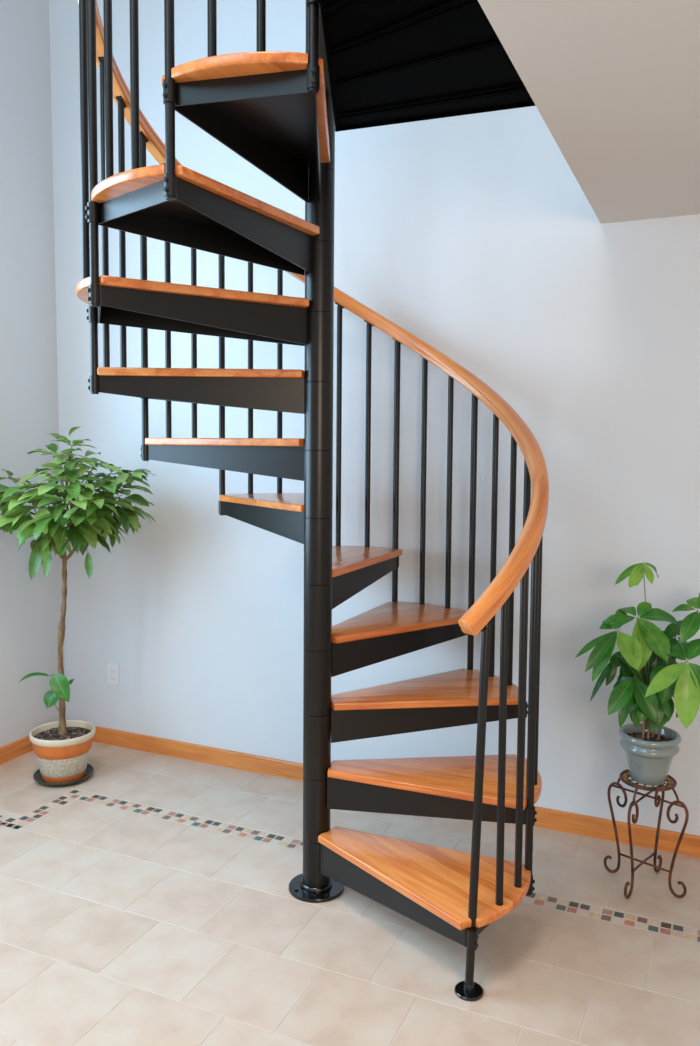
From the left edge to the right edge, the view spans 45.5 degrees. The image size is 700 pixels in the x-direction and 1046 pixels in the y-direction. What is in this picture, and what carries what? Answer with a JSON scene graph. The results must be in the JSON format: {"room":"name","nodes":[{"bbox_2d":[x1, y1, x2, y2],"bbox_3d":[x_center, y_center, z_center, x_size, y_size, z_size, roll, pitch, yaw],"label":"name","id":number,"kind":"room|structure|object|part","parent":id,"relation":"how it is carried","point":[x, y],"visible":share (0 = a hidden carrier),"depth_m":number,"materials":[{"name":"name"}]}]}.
{"room":"stairwell","nodes":[
{"label":"stairwell","id":0,"kind":"room"},
{"bbox_2d":[0,0,63,746],"bbox_3d":[-2.588,-1.350,1.981,0.120,5.400,5.030,3,6,24],"label":"wall","id":1,"kind":"structure","parent":0,"point":[30,610],"depth_m":4.11,"materials":[{"name":"paint"}]},
{"bbox_2d":[0,736,33,764],"bbox_3d":[-1.707,1.137,4.073,0.013,0.081,0.877,3,6,24],"label":"baseboard","id":2,"kind":"structure","parent":1,"relation":"attached to","point":[22,746],"depth_m":4.15,"materials":[{"name":"brown wood"}]},
{"bbox_2d":[0,741,699,1045],"bbox_3d":[-0.275,1.495,1.172,5.216,0.080,5.263,3,6,24],"label":"floor","id":3,"kind":"structure","parent":0,"point":[146,899],"depth_m":2.67,"materials":[{"name":"beige tile"}]},
{"bbox_2d":[33,763,93,786],"bbox_3d":[-1.343,1.181,3.918,0.270,0.026,0.270,0,5,0],"label":"saucer","id":4,"kind":"object","parent":3,"relation":"on","point":[37,776],"visible":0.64,"depth_m":3.85,"materials":[{"name":"plastic"}]},
{"bbox_2d":[0,426,155,782],"bbox_3d":[-1.306,0.374,3.845,0.833,1.635,0.660,3,6,27],"label":"potted tree","id":5,"kind":"object","parent":4,"relation":"on","point":[61,748],"visible":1,"depth_m":3.74,"materials":[{"name":"green plant"}]},
{"bbox_3d":[-1.342,1.077,3.908,0.293,0.222,0.293,0,5,0],"label":"pot","id":6,"kind":"part","parent":5,"relation":"part of","materials":[{"name":"beige ceramic"}]},
{"bbox_2d":[76,0,548,1000],"bbox_3d":[0.003,-0.525,2.698,1.814,3.670,1.532,5,7,41],"label":"spiral staircase","id":7,"kind":"structure","parent":3,"relation":"on","point":[364,63],"depth_m":2.68,"materials":[{"name":"black metal"}]},
{"bbox_3d":[-0.083,-1.638,1.945,0.025,1.217,0.025,0,5,0],"label":"newel post","id":8,"kind":"part","parent":7,"relation":"part of","materials":[{"name":"black metal"}]},
{"bbox_3d":[-0.099,-1.058,2.741,1.520,2.620,1.520,0,5,0],"label":"handrail","id":9,"kind":"part","parent":7,"relation":"part of","materials":[{"name":"brown wood"}]},
{"bbox_3d":[-0.119,1.287,2.955,0.196,0.012,0.196,0,5,0],"label":"plate","id":10,"kind":"part","parent":7,"relation":"part of","materials":[{"name":"black metal"}]},
{"bbox_3d":[0.342,1.334,2.397,0.083,0.028,0.083,0,5,0],"label":"foot plate","id":11,"kind":"part","parent":7,"relation":"part of","materials":[{"name":"black metal"}]},
{"bbox_3d":[0.360,0.810,2.354,0.054,1.068,0.025,-1,6,-20],"label":"newel post","id":12,"kind":"part","parent":7,"relation":"part of","materials":[{"name":"black metal"}]},
{"bbox_2d":[604,769,688,898],"bbox_3d":[1.056,1.103,2.981,0.227,0.395,0.227,0,5,0],"label":"plant stand","id":13,"kind":"object","parent":3,"relation":"on","point":[669,785],"visible":0.84,"depth_m":2.93,"materials":[{"name":"brown metal"}]},
{"bbox_3d":[0.973,1.119,3.060,0.082,0.347,0.010,5,7,43],"label":"leg","id":14,"kind":"part","parent":13,"relation":"part of","materials":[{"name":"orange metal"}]},
{"bbox_3d":[0.978,1.133,2.901,0.010,0.347,0.082,5,7,43],"label":"leg","id":15,"kind":"part","parent":13,"relation":"part of","materials":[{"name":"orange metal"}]},
{"bbox_2d":[575,562,699,785],"bbox_3d":[1.020,0.527,2.880,0.508,0.778,0.324,0,5,0],"label":"potted plant","id":16,"kind":"object","parent":13,"relation":"on","point":[650,673],"visible":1,"depth_m":2.84,"materials":[{"name":"green plant"}]},
{"bbox_3d":[1.058,0.824,2.956,0.210,0.172,0.210,0,5,0],"label":"pot","id":17,"kind":"part","parent":16,"relation":"part of","materials":[{"name":"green ceramic"}]},
{"bbox_3d":[1.058,0.682,2.936,0.084,0.191,0.041,-2,6,-26],"label":"stem","id":18,"kind":"part","parent":16,"relation":"part of","materials":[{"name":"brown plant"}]},
{"bbox_2d":[617,769,678,801],"bbox_3d":[1.057,0.934,2.966,0.193,0.056,0.193,0,5,0],"label":"plant stand top","id":19,"kind":"object","parent":13,"relation":"on","point":[669,785],"depth_m":2.93,"materials":[{"name":"brown metal"}]},
{"bbox_3d":[1.132,1.120,3.065,0.010,0.347,0.082,5,7,43],"label":"leg","id":20,"kind":"part","parent":13,"relation":"part of","materials":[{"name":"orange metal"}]},
{"bbox_3d":[1.137,1.134,2.907,0.082,0.347,0.010,5,7,43],"label":"leg","id":21,"kind":"part","parent":13,"relation":"part of","materials":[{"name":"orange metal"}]},
{"bbox_2d":[49,0,699,835],"bbox_3d":[0.798,-1.401,3.287,5.236,5.480,0.120,3,6,24],"label":"wall","id":22,"kind":"structure","parent":0,"point":[476,236],"depth_m":3.53,"materials":[{"name":"paint"}]},
{"bbox_2d":[107,662,118,685],"bbox_3d":[-1.227,0.782,4.318,0.072,0.116,0.009,3,6,24],"label":"wall outlet","id":23,"kind":"object","parent":22,"relation":"attached to","point":[112,668],"visible":1,"depth_m":4.31,"materials":[{"name":"plastic"}]},
{"bbox_2d":[93,726,699,857],"bbox_3d":[0.804,1.216,3.441,5.116,0.081,0.013,3,6,24],"label":"baseboard","id":24,"kind":"structure","parent":22,"relation":"attached to","point":[590,826],"depth_m":3.91,"materials":[{"name":"brown wood"}]},
{"bbox_2d":[478,0,699,223],"bbox_3d":[1.030,-1.028,0.383,2.419,0.290,5.030,3,6,24],"label":"ceiling","id":25,"kind":"structure","parent":0,"point":[615,84],"depth_m":1.99,"materials":[{"name":"paint"}]}
]}

